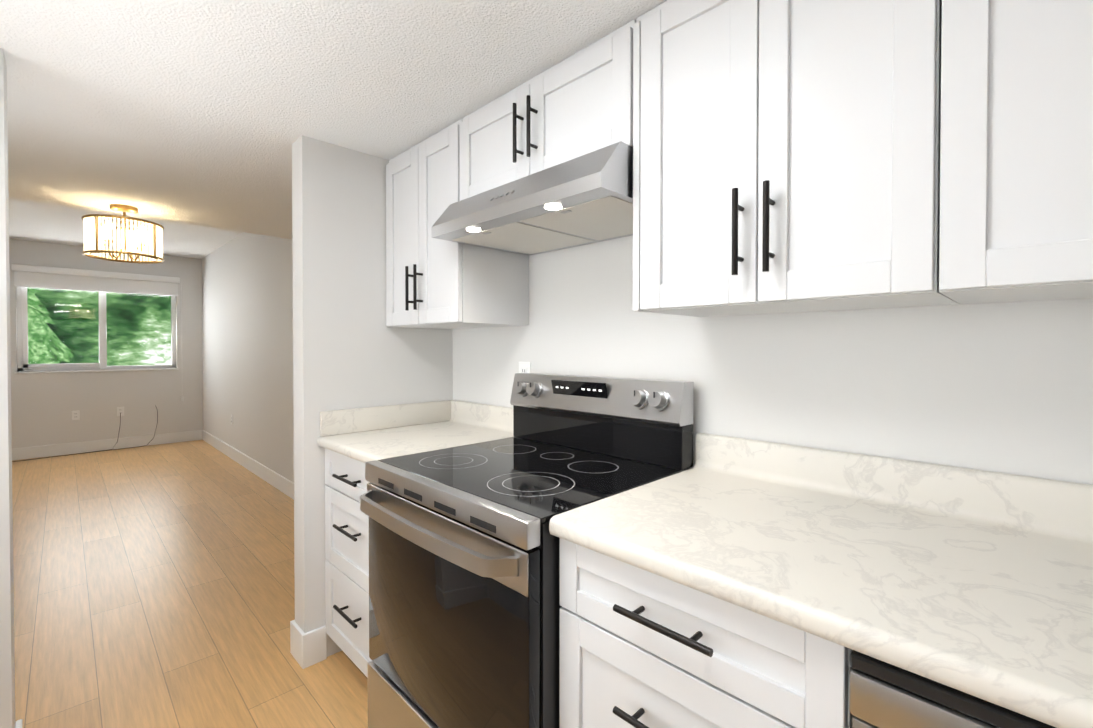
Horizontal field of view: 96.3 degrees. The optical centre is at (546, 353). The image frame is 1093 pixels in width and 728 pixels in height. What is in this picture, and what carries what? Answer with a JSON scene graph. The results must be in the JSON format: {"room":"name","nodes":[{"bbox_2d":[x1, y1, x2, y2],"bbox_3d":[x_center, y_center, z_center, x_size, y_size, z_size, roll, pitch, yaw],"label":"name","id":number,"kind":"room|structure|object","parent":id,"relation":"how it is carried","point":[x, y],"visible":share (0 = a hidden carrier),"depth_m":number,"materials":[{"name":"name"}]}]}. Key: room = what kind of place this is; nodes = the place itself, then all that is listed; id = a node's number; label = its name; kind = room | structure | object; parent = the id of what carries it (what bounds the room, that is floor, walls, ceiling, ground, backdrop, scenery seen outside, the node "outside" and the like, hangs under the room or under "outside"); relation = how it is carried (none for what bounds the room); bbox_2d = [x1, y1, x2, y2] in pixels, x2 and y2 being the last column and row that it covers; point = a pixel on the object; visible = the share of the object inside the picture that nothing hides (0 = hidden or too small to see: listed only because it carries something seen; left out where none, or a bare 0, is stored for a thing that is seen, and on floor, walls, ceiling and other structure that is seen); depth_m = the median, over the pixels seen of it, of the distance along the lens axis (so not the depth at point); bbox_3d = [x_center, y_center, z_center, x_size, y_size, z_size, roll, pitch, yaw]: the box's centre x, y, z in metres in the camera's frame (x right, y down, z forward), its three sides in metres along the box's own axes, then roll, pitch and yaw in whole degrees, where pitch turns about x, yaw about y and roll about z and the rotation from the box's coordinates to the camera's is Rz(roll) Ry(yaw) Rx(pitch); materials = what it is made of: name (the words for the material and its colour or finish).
{"room":"kitchen","nodes":[
{"label":"kitchen","id":0,"kind":"room"},
{"bbox_2d":[9,239,202,447],"bbox_3d":[-5.661,-0.109,6.012,2.350,2.620,0.150,-1,1,-45],"label":"wall","id":1,"kind":"structure","parent":0,"point":[43,405],"depth_m":6.11,"materials":[{"name":"white paint"}]},
{"bbox_2d":[71,410,79,419],"bbox_3d":[-5.676,0.743,5.896,0.070,0.114,0.008,-1,1,-45],"label":"electrical outlet","id":2,"kind":"object","parent":1,"relation":"attached to","point":[75,415],"visible":1,"depth_m":5.90,"materials":[{"name":"white plastic"}]},
{"bbox_2d":[11,264,179,295],"bbox_3d":[-5.473,-0.889,6.037,1.525,0.250,0.063,-1,1,-45],"label":"roller blind","id":3,"kind":"object","parent":1,"relation":"attached to","point":[30,276],"visible":1,"depth_m":5.96,"materials":[{"name":"white fabric"}]},
{"bbox_2d":[181,284,183,400],"bbox_3d":[-4.926,-0.156,6.605,0.030,1.600,0.024,-1,1,-45],"label":"blind cord","id":4,"kind":"object","parent":3,"relation":"hanging from","point":[182,398],"visible":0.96,"depth_m":6.59,"materials":[{"name":"white plastic"}]},
{"bbox_2d":[14,287,178,373],"bbox_3d":[-5.535,-0.375,6.106,1.505,1.190,0.160,-1,1,-45],"label":"window","id":5,"kind":"structure","parent":1,"relation":"in","point":[23,366],"depth_m":6.03,"materials":[{"name":"white plastic"}]},
{"bbox_2d":[12,430,199,459],"bbox_3d":[-5.606,1.134,5.964,2.280,0.135,0.016,-1,1,-45],"label":"baseboard","id":6,"kind":"structure","parent":1,"relation":"attached to","point":[126,442],"depth_m":6.05,"materials":[{"name":"white wood"}]},
{"bbox_2d":[117,407,123,415],"bbox_3d":[-5.386,0.729,6.183,0.070,0.114,0.008,-1,1,-45],"label":"electrical outlet","id":7,"kind":"object","parent":1,"relation":"attached to","point":[120,410],"visible":1,"depth_m":6.18,"materials":[{"name":"white plastic"}]},
{"bbox_2d":[8,198,242,258],"bbox_3d":[-4.167,-1.343,4.486,2.350,0.115,4.100,-1,1,-45],"label":"ceiling","id":8,"kind":"structure","parent":0,"point":[40,222],"depth_m":5.13,"materials":[{"name":"white paint"}]},
{"bbox_2d":[12,440,367,727],"bbox_3d":[-2.156,1.294,2.485,2.590,0.100,10.120,-1,1,-45],"label":"floor","id":9,"kind":"structure","parent":0,"point":[154,586],"depth_m":2.47,"materials":[{"name":"brown wood"}]},
{"bbox_2d":[13,405,157,461],"bbox_3d":[-5.565,0.941,5.894,1.403,0.517,0.154,-1,1,-45],"label":"cord","id":10,"kind":"object","parent":9,"relation":"on","point":[101,450],"visible":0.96,"depth_m":6.06,"materials":[{"name":"black plastic"}]},
{"bbox_2d":[325,448,371,677],"bbox_3d":[-0.504,0.814,2.007,0.659,0.872,0.561,-1,1,-45],"label":"base cabinet","id":11,"kind":"object","parent":9,"relation":"on","point":[347,568],"visible":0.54,"depth_m":1.85,"materials":[{"name":"white wood"}]},
{"bbox_2d":[317,400,520,462],"bbox_3d":[-0.500,0.304,2.005,0.646,0.141,0.561,-1,1,-45],"label":"countertop","id":12,"kind":"structure","parent":11,"relation":"on","point":[365,434],"depth_m":2.07,"materials":[{"name":"stone"}]},
{"bbox_2d":[360,373,693,727],"bbox_3d":[-0.086,0.670,1.486,0.742,1.172,0.754,-1,1,-45],"label":"range","id":13,"kind":"object","parent":9,"relation":"on","point":[464,588],"visible":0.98,"depth_m":1.31,"materials":[{"name":"black metal"}]},
{"bbox_2d":[559,538,852,727],"bbox_3d":[0.423,0.825,1.069,0.659,0.872,0.545,-1,1,-45],"label":"base cabinet","id":14,"kind":"object","parent":9,"relation":"on","point":[640,648],"visible":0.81,"depth_m":0.85,"materials":[{"name":"white wood"}]},
{"bbox_2d":[849,650,1055,727],"bbox_3d":[0.835,0.826,0.668,0.638,0.856,0.598,-1,1,-45],"label":"dishwasher","id":15,"kind":"object","parent":9,"relation":"on","point":[884,694],"visible":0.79,"depth_m":0.60,"materials":[{"name":"grey metal"}]},
{"bbox_3d":[1.356,0.836,0.126,0.659,0.872,0.896,-1,1,-45],"label":"base cabinet","id":16,"kind":"object","parent":9,"relation":"on","visible":0},
{"bbox_2d":[549,433,1092,727],"bbox_3d":[0.955,0.322,0.533,0.646,0.141,2.047,-1,1,-45],"label":"countertop","id":17,"kind":"structure","parent":16,"relation":"on","point":[976,583],"depth_m":0.86,"materials":[{"name":"stone"}]},
{"bbox_2d":[0,48,452,727],"bbox_3d":[-1.345,0.197,1.651,2.350,2.113,0.120,-1,1,-45],"label":"wall","id":18,"kind":"structure","parent":0,"point":[351,350],"depth_m":2.00,"materials":[{"name":"white paint"}]},
{"bbox_2d":[290,620,326,659],"bbox_3d":[-0.824,1.179,2.272,0.674,0.135,0.014,-1,1,-45],"label":"baseboard","id":19,"kind":"structure","parent":18,"relation":"attached to","point":[308,649],"depth_m":1.97,"materials":[{"name":"white wood"}]},
{"bbox_2d":[0,0,666,238],"bbox_3d":[-0.704,-1.105,0.987,2.350,0.507,5.750,-1,1,-45],"label":"ceiling","id":20,"kind":"structure","parent":0,"point":[206,113],"depth_m":1.55,"materials":[{"name":"white paint"}]},
{"bbox_2d":[81,204,164,263],"bbox_3d":[-2.517,-0.716,2.918,0.374,0.315,0.374,-1,1,-45],"label":"chandelier","id":21,"kind":"object","parent":20,"relation":"hanging from","point":[151,236],"visible":1,"depth_m":2.85,"materials":[{"name":"antique brass"},{"name":"clear glass"}]},
{"bbox_2d":[202,232,1092,484],"bbox_3d":[-1.278,-0.077,3.337,0.120,2.620,10.120,-1,1,-45],"label":"wall","id":22,"kind":"structure","parent":0,"point":[1005,387],"depth_m":1.35,"materials":[{"name":"white paint"}]},
{"bbox_2d":[200,430,293,499],"bbox_3d":[-2.668,1.150,4.661,0.016,0.135,6.003,-1,1,-45],"label":"baseboard","id":23,"kind":"structure","parent":22,"relation":"attached to","point":[268,475],"depth_m":4.98,"materials":[{"name":"white wood"}]},
{"bbox_2d":[386,119,528,328],"bbox_3d":[-0.408,-0.490,2.086,0.389,0.743,0.561,-1,1,-45],"label":"upper cabinet","id":24,"kind":"object","parent":22,"relation":"attached to","point":[437,283],"visible":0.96,"depth_m":1.94,"materials":[{"name":"white wood"}]},
{"bbox_2d":[519,362,529,372],"bbox_3d":[-0.093,0.091,2.049,0.008,0.114,0.070,-1,1,-45],"label":"outlet","id":25,"kind":"object","parent":22,"relation":"attached to","point":[524,367],"visible":0.46,"depth_m":2.04,"materials":[{"name":"white plastic"}]},
{"bbox_2d":[460,19,636,200],"bbox_3d":[0.058,-0.694,1.612,0.389,0.323,0.754,-1,1,-45],"label":"upper cabinet","id":26,"kind":"object","parent":22,"relation":"attached to","point":[577,104],"visible":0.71,"depth_m":1.44,"materials":[{"name":"white wood"}]},
{"bbox_2d":[431,141,632,254],"bbox_3d":[0.031,-0.464,1.588,0.464,0.134,0.750,-1,1,-45],"label":"range hood","id":27,"kind":"object","parent":26,"relation":"attached to","point":[583,199],"visible":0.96,"depth_m":1.43,"materials":[{"name":"silver metal"}]},
{"bbox_2d":[633,0,959,316],"bbox_3d":[0.540,-0.478,1.128,0.389,0.743,0.604,-1,1,-45],"label":"upper cabinet","id":28,"kind":"object","parent":22,"relation":"attached to","point":[786,156],"visible":1,"depth_m":0.98,"materials":[{"name":"white wood"}]},
{"bbox_2d":[939,0,1092,303],"bbox_3d":[1.023,-0.473,0.639,0.389,0.743,0.765,-1,1,-45],"label":"upper cabinet","id":29,"kind":"object","parent":22,"relation":"attached to","point":[1016,177],"visible":0.96,"depth_m":0.75,"materials":[{"name":"white wood"}]},
{"label":"outside","id":30,"kind":"structure","parent":0,"visible":0},
{"bbox_2d":[27,287,74,363],"bbox_3d":[-7.947,-0.275,6.943,3.075,9.430,3.107,-1,1,-45],"label":"tree","id":31,"kind":"object","parent":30,"point":[61,353],"depth_m":7.12,"materials":[{"name":"green plant"}]},
{"bbox_2d":[35,288,170,365],"bbox_3d":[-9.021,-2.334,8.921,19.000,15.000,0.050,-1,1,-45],"label":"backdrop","id":32,"kind":"structure","parent":30,"point":[85,334],"depth_m":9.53,"materials":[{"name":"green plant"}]}
]}

